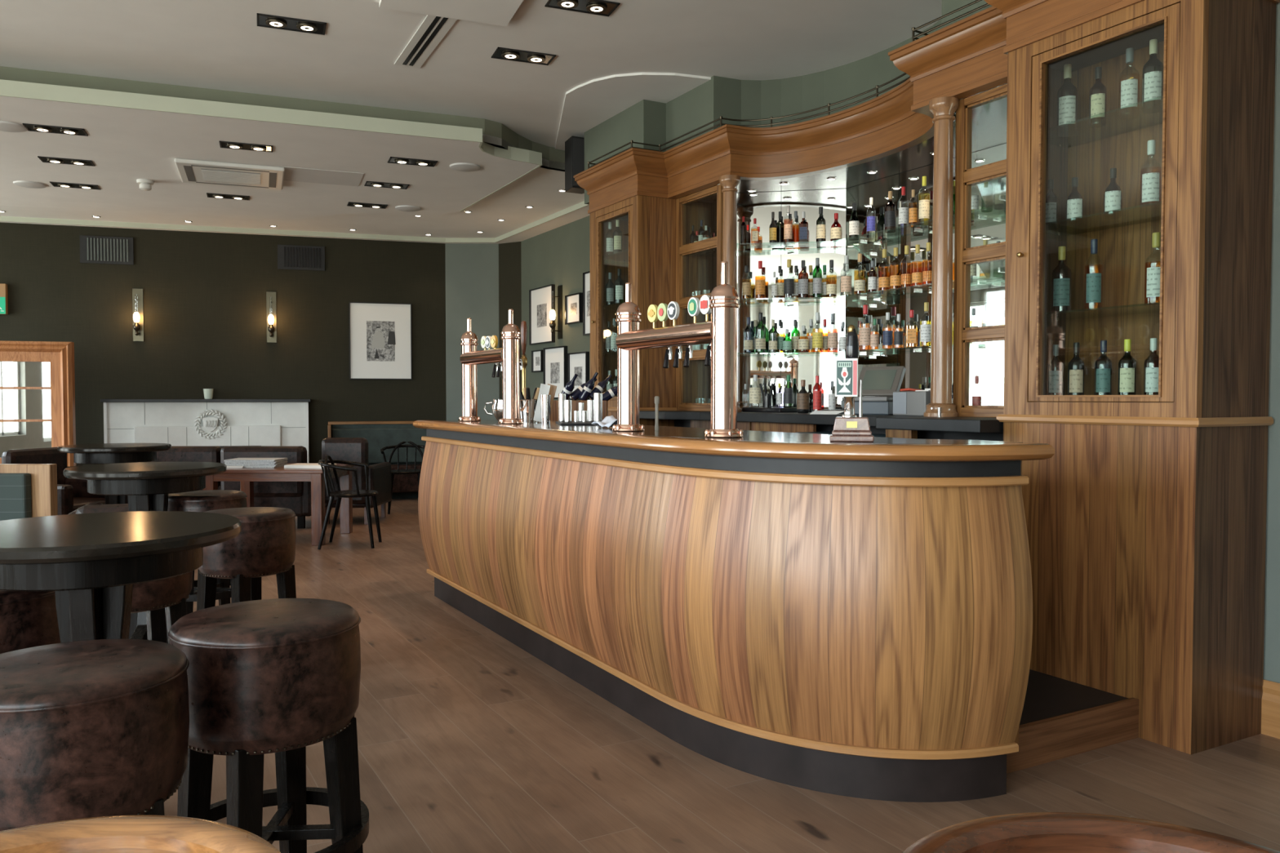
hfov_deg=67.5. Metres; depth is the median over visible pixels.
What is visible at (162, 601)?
bar stool
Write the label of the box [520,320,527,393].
tap
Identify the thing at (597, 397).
steel canister
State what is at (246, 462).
stack
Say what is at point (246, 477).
table
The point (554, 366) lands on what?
print
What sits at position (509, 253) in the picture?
wall
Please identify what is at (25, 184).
ceiling speaker
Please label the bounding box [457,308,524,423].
beer font
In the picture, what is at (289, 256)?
air vent
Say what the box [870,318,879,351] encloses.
bottle
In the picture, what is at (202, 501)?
bar stool
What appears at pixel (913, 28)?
rail
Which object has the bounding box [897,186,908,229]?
bottle
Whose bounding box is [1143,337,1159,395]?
bottle
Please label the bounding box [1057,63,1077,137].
bottle
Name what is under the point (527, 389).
bottle
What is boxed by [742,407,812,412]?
tray
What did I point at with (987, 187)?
bottle
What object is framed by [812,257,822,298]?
bottle
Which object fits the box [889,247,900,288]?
bottle
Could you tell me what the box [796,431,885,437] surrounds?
bar mat
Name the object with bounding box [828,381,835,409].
bottle
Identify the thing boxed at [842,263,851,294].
bottle
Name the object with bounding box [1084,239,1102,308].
bottle
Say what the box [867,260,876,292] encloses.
bottle
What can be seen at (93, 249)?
air vent
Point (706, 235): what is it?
bottle
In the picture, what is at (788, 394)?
bottle
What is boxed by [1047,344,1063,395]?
bottle
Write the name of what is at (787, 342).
bottle
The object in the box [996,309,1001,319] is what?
bottle
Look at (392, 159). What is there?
recessed light
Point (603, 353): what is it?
glass shelf
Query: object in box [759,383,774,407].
utensil holder
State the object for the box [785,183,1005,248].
glass shelf
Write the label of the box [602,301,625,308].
glass shelf
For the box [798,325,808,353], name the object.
bottle
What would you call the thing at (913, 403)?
receipt printer
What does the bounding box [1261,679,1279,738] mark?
baseboard
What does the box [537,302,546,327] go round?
print
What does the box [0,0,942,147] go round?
ceiling
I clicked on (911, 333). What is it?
bottle
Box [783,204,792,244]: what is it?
bottle
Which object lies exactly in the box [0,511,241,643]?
table
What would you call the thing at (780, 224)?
bottle
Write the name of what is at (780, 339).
bottle
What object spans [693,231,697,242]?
bottle
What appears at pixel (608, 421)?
towel
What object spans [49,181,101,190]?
recessed light
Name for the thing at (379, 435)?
booth seat
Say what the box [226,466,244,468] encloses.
newspaper
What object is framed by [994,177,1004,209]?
bottle
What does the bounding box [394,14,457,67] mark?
ceiling vent
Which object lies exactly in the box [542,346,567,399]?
framed picture
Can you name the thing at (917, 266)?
bottle
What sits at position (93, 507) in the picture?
leather armchair
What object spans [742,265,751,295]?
bottle
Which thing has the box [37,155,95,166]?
recessed light
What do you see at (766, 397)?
cup
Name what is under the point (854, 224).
bottle
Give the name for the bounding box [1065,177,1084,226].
bottle
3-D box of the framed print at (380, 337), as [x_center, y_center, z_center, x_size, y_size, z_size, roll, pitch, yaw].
[-3.245,-1.069,11.989,0.757,0.960,0.030,-1,2,-17]
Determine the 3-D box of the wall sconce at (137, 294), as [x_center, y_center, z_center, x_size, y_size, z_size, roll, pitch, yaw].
[-5.835,-1.300,11.111,0.110,0.610,0.138,-1,2,-17]
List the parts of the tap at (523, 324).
lever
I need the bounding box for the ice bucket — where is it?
[520,387,539,422]
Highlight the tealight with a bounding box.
[203,388,213,399]
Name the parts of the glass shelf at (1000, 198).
glass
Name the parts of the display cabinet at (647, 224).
panel, rail, rail, door, waist moulding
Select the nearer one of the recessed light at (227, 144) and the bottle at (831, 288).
the bottle at (831, 288)
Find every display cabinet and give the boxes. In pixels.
[590,195,697,426]
[996,0,1275,755]
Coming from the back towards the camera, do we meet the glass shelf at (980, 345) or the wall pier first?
the wall pier
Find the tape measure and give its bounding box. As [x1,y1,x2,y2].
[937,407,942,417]
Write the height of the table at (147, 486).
0.907 m
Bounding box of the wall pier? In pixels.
[444,243,499,420]
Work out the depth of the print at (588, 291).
10.33 m
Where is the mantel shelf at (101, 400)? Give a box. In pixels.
[100,399,311,402]
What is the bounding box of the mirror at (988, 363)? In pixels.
[697,143,1006,411]
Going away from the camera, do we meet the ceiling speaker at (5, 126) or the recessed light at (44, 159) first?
the ceiling speaker at (5, 126)
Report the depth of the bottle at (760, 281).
6.57 m
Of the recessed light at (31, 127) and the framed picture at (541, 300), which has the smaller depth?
the recessed light at (31, 127)
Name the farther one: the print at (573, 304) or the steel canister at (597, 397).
the print at (573, 304)
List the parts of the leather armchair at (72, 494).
backrest, armrest, armrest, seat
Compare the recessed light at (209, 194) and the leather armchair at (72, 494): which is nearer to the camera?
the leather armchair at (72, 494)
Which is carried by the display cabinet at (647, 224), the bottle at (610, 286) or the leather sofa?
the bottle at (610, 286)
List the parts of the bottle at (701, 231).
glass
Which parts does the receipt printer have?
panel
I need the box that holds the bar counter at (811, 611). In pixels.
[413,419,1054,802]
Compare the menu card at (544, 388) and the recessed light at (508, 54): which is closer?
the menu card at (544, 388)
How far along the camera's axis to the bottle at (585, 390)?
6.42 m
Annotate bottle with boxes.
[520,387,524,399]
[523,387,525,399]
[525,387,530,399]
[532,387,537,399]
[533,387,539,399]
[560,373,577,399]
[569,378,597,400]
[578,372,598,400]
[588,374,612,399]
[602,386,617,400]
[604,320,613,352]
[605,272,614,305]
[605,370,613,391]
[606,222,613,251]
[610,318,617,348]
[613,219,622,254]
[613,368,617,396]
[614,268,623,303]
[689,225,696,243]
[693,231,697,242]
[697,219,704,240]
[702,225,709,239]
[740,216,746,245]
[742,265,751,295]
[743,316,753,352]
[749,374,760,403]
[751,217,759,245]
[753,320,756,354]
[755,261,765,299]
[755,312,765,353]
[768,211,776,244]
[768,319,777,353]
[771,271,777,299]
[775,211,784,246]
[775,266,784,297]
[776,382,782,407]
[777,319,784,349]
[782,328,791,353]
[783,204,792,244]
[783,259,794,299]
[783,374,793,407]
[791,210,799,245]
[791,265,798,295]
[791,319,799,352]
[796,379,809,413]
[798,211,808,244]
[798,260,808,298]
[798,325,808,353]
[807,319,815,349]
[808,265,813,297]
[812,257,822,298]
[812,312,822,353]
[813,375,822,411]
[816,206,825,244]
[820,319,827,352]
[822,265,828,294]
[826,259,836,298]
[827,313,838,351]
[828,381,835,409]
[830,213,842,244]
[839,321,846,348]
[840,255,852,292]
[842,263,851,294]
[848,203,859,240]
[854,253,865,291]
[858,305,871,350]
[866,197,875,231]
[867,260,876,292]
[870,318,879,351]
[878,248,889,290]
[882,312,893,350]
[884,191,895,232]
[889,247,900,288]
[893,314,903,349]
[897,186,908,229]
[900,245,911,287]
[905,309,917,348]
[908,189,917,227]
[911,244,923,285]
[918,176,929,218]
[920,302,931,347]
[922,242,932,284]
[969,307,977,327]
[970,246,976,275]
[971,184,978,208]
[971,375,982,405]
[979,239,987,273]
[981,181,992,212]
[981,302,992,342]
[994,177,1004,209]
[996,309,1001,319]
[1045,179,1057,230]
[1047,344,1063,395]
[1051,246,1071,311]
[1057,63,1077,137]
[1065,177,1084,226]
[1067,342,1084,395]
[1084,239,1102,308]
[1088,66,1106,128]
[1094,340,1111,395]
[1102,168,1122,219]
[1117,338,1136,395]
[1118,47,1139,119]
[1139,139,1161,213]
[1142,39,1163,113]
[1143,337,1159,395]
[1144,231,1160,303]
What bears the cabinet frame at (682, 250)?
on the countertop at (988, 428)
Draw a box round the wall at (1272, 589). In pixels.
[1262,0,1279,683]
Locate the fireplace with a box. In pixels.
[100,399,311,462]
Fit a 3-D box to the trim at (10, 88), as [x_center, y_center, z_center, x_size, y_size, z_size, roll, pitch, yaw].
[-4.775,-2.202,6.838,8.144,0.102,2.685,-1,2,-29]
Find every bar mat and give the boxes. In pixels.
[555,421,595,425]
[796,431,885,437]
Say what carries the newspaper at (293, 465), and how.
on the table at (246, 477)
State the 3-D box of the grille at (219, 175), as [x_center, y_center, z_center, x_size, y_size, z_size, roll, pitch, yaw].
[-3.533,-2.157,8.293,0.516,0.007,0.516,-1,2,-29]
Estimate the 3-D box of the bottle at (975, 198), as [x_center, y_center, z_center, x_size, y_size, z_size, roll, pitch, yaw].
[1.915,-1.321,5.496,0.055,0.207,0.056,1,2,19]
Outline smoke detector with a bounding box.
[136,178,154,191]
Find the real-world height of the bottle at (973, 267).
0.189 m
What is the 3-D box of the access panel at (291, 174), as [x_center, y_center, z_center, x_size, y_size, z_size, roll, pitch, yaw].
[-2.810,-2.197,8.421,0.690,0.004,0.540,-1,2,-22]
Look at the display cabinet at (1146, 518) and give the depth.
3.51 m
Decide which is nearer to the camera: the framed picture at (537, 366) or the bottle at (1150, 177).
the bottle at (1150, 177)
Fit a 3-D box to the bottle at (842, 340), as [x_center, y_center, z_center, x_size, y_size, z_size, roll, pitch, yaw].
[1.376,-0.605,6.490,0.055,0.207,0.056,0,2,12]
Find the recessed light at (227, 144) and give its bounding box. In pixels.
[219,140,272,152]
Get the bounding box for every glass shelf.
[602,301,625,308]
[602,351,617,355]
[737,259,1004,302]
[737,340,1004,356]
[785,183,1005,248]
[1044,302,1159,319]
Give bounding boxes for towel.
[591,415,617,427]
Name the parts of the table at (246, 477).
leg, leg, leg, leg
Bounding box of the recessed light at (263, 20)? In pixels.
[257,13,326,35]
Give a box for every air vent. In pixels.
[79,235,133,264]
[277,244,324,271]
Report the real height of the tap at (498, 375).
0.106 m
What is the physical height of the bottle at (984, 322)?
0.229 m
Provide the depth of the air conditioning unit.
8.16 m
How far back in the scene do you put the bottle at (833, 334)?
6.50 m
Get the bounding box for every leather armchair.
[1,447,105,515]
[68,502,128,514]
[321,437,391,524]
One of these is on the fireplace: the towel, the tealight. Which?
the tealight
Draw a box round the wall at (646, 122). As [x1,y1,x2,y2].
[584,0,991,204]
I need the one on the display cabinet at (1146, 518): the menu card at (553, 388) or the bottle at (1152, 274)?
the bottle at (1152, 274)
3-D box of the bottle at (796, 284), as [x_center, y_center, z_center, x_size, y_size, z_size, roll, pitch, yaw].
[1.079,-0.994,6.623,0.059,0.235,0.060,0,2,9]
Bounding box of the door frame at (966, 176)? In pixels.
[952,83,1007,417]
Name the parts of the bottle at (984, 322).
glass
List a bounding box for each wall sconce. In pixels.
[132,288,143,341]
[266,291,276,342]
[549,284,562,338]
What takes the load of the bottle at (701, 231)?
on the shelf
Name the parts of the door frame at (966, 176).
screen rail, screen rail, screen rail, screen rail, screen rail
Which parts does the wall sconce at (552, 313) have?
globe, lamp arm, plate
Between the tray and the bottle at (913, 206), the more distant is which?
the tray
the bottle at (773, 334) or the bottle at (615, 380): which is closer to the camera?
the bottle at (773, 334)
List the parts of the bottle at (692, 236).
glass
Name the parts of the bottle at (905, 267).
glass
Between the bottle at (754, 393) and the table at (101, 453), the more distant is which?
the table at (101, 453)
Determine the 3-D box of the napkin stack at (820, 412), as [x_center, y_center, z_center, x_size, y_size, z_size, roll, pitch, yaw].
[1.078,-0.080,5.410,0.198,0.020,0.166,1,2,34]
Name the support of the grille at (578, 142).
attached to the wall speaker at (574, 145)
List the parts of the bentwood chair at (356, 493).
leg, leg, arm rail, seat, arm post, arm post, leg, leg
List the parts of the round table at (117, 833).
panel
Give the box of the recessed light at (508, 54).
[491,46,555,65]
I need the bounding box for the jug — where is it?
[483,399,502,422]
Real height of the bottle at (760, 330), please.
0.278 m
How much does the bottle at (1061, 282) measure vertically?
0.284 m
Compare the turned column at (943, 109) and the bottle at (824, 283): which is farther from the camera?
the bottle at (824, 283)
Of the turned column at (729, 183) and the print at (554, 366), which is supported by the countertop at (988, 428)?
the turned column at (729, 183)
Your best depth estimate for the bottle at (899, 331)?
6.01 m
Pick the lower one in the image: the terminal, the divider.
the divider
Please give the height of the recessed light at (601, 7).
0.016 m
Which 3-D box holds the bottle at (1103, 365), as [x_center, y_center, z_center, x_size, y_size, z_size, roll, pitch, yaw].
[1.863,-0.228,3.852,0.063,0.237,0.064,1,2,26]
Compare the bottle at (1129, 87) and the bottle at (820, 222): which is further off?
the bottle at (820, 222)
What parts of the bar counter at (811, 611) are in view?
trim, trim, bullnose rail, panel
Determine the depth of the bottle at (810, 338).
6.59 m
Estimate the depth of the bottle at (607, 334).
7.40 m
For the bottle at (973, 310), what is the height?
0.207 m
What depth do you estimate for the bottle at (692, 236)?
6.94 m
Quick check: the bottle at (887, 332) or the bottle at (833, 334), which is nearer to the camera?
the bottle at (887, 332)
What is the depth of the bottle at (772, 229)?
6.55 m
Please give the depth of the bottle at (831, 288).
6.50 m
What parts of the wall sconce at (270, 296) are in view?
lamp arm, globe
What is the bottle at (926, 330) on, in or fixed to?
on the glass shelf at (980, 345)
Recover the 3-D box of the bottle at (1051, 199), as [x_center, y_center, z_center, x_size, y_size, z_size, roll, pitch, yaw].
[1.739,-0.940,4.056,0.056,0.209,0.057,1,2,23]
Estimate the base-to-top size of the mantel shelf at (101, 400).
0.035 m
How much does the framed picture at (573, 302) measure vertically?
0.326 m
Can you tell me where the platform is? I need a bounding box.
[1006,669,1138,773]
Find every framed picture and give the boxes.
[528,284,555,345]
[531,349,543,372]
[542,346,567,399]
[564,292,582,324]
[567,351,589,399]
[582,271,590,335]
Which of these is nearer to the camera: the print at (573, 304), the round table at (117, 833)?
the round table at (117, 833)
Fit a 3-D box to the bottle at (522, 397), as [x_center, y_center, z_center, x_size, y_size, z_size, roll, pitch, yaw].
[-0.681,-0.134,5.609,0.075,0.187,0.027,0,2,-16]
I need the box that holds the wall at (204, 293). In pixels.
[0,222,446,465]
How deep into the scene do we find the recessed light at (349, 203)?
9.65 m
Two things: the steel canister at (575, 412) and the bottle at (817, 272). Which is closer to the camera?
the steel canister at (575, 412)
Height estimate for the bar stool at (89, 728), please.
0.744 m
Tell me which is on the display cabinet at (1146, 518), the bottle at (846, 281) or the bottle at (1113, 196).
the bottle at (1113, 196)
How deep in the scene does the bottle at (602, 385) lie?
6.44 m
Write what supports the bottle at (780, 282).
on the glass shelf at (993, 271)
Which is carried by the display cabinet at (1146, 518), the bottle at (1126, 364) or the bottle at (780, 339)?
the bottle at (1126, 364)
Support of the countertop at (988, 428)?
on the floor
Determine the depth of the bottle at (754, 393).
6.27 m
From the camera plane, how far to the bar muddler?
4.19 m
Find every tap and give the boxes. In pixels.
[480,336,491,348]
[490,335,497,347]
[491,362,498,377]
[496,362,502,377]
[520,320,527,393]
[520,358,523,369]
[662,346,672,368]
[672,346,682,368]
[683,345,693,367]
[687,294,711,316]
[704,343,711,366]
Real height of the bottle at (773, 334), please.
0.233 m
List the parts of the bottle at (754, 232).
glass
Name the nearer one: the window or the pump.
the pump
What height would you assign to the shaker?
0.160 m
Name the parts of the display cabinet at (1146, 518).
panel, rail, door, rail, waist moulding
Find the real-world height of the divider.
0.815 m
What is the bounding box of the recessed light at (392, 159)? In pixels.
[387,156,437,166]
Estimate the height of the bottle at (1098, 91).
0.234 m
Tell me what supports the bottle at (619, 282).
on the display cabinet at (647, 224)
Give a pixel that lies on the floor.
(468, 741)
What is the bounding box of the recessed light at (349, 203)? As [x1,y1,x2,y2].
[346,201,387,208]
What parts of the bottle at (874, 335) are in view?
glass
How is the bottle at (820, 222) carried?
on the glass shelf at (1000, 198)
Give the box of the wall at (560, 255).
[520,215,590,400]
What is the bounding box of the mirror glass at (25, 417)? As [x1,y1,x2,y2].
[0,361,51,457]
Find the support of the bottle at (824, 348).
on the glass shelf at (980, 345)
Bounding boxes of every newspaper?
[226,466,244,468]
[284,462,336,468]
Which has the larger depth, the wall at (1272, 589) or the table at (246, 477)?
the table at (246, 477)
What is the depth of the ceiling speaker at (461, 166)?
8.00 m
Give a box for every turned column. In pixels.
[719,174,742,412]
[923,96,959,417]
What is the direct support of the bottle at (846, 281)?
on the glass shelf at (993, 271)
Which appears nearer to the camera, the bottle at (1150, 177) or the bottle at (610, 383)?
the bottle at (1150, 177)
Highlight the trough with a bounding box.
[550,372,617,421]
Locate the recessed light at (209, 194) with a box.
[206,192,249,199]
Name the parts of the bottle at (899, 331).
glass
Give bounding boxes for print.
[348,302,412,379]
[535,356,539,365]
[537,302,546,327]
[550,362,559,383]
[570,302,577,315]
[574,366,582,386]
[586,290,590,316]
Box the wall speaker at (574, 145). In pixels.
[564,135,584,194]
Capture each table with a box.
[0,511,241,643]
[0,815,280,852]
[57,443,171,504]
[63,462,226,643]
[202,462,354,546]
[902,812,1279,852]
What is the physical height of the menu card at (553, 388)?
0.224 m
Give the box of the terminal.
[854,365,906,414]
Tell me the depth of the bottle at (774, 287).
6.57 m
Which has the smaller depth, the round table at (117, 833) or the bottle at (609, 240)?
the round table at (117, 833)
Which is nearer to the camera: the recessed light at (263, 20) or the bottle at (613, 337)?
the recessed light at (263, 20)
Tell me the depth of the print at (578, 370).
10.57 m
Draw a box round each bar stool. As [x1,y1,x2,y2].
[0,590,60,653]
[0,639,189,831]
[131,571,192,644]
[167,489,247,614]
[167,598,368,852]
[196,506,296,610]
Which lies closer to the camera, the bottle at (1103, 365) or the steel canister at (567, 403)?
the bottle at (1103, 365)
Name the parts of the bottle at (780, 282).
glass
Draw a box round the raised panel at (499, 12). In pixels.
[378,0,523,26]
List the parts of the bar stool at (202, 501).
leg, leather seat, leg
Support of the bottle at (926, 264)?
on the glass shelf at (993, 271)
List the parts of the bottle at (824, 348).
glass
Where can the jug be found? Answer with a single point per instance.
(497, 406)
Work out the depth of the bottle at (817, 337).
6.52 m
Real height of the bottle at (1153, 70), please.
0.268 m
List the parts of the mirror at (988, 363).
panel, panel, panel, panel, panel, panel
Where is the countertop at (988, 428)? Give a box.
[639,410,1003,441]
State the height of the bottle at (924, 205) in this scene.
0.293 m
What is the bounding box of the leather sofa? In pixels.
[152,445,332,528]
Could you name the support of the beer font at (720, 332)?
on the bar counter at (811, 611)
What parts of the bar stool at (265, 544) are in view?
leg, leg, nail trim, leather seat, leg, leg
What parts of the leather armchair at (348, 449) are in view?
leg, backrest, seat, leg, armrest, leg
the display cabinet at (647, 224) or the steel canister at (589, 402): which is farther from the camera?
the display cabinet at (647, 224)
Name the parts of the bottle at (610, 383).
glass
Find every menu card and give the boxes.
[533,383,550,422]
[547,383,556,408]
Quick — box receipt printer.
[893,391,930,416]
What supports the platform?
on the floor
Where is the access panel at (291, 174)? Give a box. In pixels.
[279,165,364,186]
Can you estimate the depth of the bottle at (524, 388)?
5.65 m
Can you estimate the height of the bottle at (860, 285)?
0.275 m
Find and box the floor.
[164,497,1279,852]
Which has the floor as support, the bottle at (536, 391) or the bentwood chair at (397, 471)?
the bentwood chair at (397, 471)
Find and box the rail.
[587,0,989,168]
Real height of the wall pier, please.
3.300 m
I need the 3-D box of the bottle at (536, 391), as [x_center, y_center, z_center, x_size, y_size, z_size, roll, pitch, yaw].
[-0.616,-0.134,5.607,0.075,0.187,0.027,1,2,20]
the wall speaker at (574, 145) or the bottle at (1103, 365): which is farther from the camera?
the wall speaker at (574, 145)
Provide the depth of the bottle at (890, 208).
6.06 m
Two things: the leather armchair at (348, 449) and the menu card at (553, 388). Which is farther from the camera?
the leather armchair at (348, 449)
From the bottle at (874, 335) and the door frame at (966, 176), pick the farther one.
the bottle at (874, 335)
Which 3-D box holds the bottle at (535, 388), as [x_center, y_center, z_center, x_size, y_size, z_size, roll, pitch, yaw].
[-0.627,-0.135,5.645,0.027,0.187,0.075,1,2,38]
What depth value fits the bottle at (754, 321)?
6.65 m
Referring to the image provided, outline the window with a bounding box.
[0,340,82,467]
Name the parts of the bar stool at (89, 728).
leg, nail trim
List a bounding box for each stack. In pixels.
[223,457,287,467]
[810,410,844,414]
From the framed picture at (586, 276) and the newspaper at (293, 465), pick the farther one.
the framed picture at (586, 276)
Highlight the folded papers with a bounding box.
[915,388,930,391]
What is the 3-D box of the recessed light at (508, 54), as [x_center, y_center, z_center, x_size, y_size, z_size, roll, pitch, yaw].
[-0.749,-2.376,6.157,0.380,0.016,0.190,-1,2,-22]
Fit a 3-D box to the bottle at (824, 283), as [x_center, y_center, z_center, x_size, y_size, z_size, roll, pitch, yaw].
[1.271,-0.993,6.594,0.059,0.235,0.060,0,2,11]
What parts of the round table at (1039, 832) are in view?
panel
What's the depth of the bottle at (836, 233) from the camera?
6.48 m
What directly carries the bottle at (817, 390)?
on the countertop at (988, 428)
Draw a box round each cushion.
[152,445,222,490]
[220,445,306,497]
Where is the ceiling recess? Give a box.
[555,72,711,150]
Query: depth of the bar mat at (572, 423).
5.01 m
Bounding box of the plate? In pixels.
[900,387,921,391]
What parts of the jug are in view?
jug handle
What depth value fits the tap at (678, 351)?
3.86 m
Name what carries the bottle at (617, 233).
on the display cabinet at (647, 224)
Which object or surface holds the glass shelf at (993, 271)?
attached to the mirror at (988, 363)
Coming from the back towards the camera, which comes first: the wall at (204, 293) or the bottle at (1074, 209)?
the wall at (204, 293)
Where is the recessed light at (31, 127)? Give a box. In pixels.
[22,123,88,136]
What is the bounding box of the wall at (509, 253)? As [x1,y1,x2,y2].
[498,241,521,399]
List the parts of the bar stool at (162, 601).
leg, nail trim, leather seat, leg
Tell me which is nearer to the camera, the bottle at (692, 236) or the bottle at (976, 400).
the bottle at (976, 400)
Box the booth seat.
[328,421,426,498]
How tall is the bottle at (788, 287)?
0.270 m
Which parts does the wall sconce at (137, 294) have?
globe, lamp arm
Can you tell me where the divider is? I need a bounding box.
[0,463,57,520]
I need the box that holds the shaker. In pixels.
[540,395,551,423]
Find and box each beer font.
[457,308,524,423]
[612,261,742,437]
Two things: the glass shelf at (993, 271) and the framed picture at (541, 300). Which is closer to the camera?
the glass shelf at (993, 271)
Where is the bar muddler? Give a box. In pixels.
[654,395,659,430]
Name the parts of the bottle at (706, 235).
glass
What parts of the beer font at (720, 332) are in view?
badge stem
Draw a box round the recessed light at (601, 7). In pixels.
[544,0,620,16]
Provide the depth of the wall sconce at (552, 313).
10.98 m
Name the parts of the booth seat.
seat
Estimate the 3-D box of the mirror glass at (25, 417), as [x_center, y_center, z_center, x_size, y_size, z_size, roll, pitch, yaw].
[-6.684,-0.181,9.979,1.004,1.014,0.010,-1,2,-17]
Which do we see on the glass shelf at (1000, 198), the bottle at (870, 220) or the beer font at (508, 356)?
the bottle at (870, 220)
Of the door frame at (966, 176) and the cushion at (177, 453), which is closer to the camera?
the door frame at (966, 176)
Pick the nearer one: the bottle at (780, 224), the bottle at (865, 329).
the bottle at (865, 329)
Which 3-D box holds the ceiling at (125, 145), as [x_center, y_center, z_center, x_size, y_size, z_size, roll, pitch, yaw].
[-5.044,-2.293,10.324,11.343,0.075,8.427,-1,2,-21]
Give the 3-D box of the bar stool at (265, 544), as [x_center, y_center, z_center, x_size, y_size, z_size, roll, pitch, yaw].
[-1.774,0.751,4.324,0.453,0.744,0.453,-1,2,-24]
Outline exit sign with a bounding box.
[0,283,8,314]
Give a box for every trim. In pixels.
[0,79,542,211]
[0,200,589,242]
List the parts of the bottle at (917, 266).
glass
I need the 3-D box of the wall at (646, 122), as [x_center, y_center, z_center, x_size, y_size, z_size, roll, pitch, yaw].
[1.298,-2.075,5.903,1.150,0.600,5.170,-1,2,-29]
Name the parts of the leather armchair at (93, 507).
armrest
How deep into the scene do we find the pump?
3.11 m
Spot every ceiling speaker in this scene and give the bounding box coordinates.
[0,120,27,132]
[13,180,46,188]
[395,204,421,211]
[449,162,480,171]
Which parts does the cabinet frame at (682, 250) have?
screen rail, screen rail, screen rail, screen rail, screen rail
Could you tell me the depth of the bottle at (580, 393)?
6.42 m
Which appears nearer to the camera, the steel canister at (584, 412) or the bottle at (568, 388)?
the steel canister at (584, 412)
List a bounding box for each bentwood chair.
[317,454,382,549]
[380,441,425,514]
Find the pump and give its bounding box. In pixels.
[829,324,874,441]
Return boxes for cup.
[762,393,772,407]
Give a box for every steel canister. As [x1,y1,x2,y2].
[558,393,565,422]
[564,400,572,422]
[573,410,578,422]
[578,402,583,422]
[582,410,586,422]
[586,400,593,422]
[593,392,602,422]
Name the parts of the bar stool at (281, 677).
leg, leg, leather seat, nail trim, leg, leg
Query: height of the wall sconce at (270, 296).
0.610 m
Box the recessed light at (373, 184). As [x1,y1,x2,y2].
[364,181,409,189]
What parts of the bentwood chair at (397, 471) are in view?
arm post, leg, leg, arm rail, seat, leg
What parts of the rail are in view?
post, post, post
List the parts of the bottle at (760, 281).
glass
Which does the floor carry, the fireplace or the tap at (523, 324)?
the fireplace
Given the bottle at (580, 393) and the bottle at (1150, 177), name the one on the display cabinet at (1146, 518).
the bottle at (1150, 177)
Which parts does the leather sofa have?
seat, leg, armrest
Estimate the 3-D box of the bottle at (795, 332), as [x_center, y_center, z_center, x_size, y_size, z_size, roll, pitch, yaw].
[1.075,-0.624,6.635,0.059,0.235,0.060,0,2,9]
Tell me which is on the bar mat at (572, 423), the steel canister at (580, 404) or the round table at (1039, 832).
the steel canister at (580, 404)
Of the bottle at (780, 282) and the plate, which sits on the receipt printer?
the plate
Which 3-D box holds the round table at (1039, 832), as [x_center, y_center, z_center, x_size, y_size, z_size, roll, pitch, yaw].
[0.471,0.835,0.878,0.510,0.781,0.465,0,2,0]
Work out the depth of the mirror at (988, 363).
6.63 m
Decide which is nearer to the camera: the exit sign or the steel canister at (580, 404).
the steel canister at (580, 404)
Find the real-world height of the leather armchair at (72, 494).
0.840 m
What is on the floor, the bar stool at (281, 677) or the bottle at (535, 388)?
the bar stool at (281, 677)
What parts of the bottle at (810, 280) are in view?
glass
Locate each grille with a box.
[201,168,260,184]
[573,137,584,186]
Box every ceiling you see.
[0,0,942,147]
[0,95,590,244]
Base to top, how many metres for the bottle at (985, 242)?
0.217 m
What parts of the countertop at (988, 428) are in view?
panel, oak post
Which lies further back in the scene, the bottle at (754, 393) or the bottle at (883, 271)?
the bottle at (754, 393)
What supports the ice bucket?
on the bar counter at (811, 611)
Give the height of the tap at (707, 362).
0.106 m
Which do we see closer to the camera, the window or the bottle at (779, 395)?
the bottle at (779, 395)
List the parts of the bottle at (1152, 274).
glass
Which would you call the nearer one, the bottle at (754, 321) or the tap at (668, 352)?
the tap at (668, 352)
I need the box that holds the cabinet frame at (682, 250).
[675,184,723,411]
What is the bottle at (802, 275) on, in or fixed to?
on the glass shelf at (993, 271)
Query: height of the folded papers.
0.014 m
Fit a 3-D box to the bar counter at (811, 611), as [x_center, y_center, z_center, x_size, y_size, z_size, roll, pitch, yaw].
[-0.059,0.561,4.521,0.897,1.112,4.027,-1,2,-29]
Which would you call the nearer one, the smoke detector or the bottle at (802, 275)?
the bottle at (802, 275)
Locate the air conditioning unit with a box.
[174,158,284,190]
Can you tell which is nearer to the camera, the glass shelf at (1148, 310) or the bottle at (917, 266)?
the glass shelf at (1148, 310)
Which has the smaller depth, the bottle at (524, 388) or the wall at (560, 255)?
the bottle at (524, 388)
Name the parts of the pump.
name plate, pump handle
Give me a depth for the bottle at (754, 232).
6.57 m
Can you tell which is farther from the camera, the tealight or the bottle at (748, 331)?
the tealight
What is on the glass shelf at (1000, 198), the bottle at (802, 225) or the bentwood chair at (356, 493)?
the bottle at (802, 225)
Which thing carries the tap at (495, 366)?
on the beer font at (508, 356)

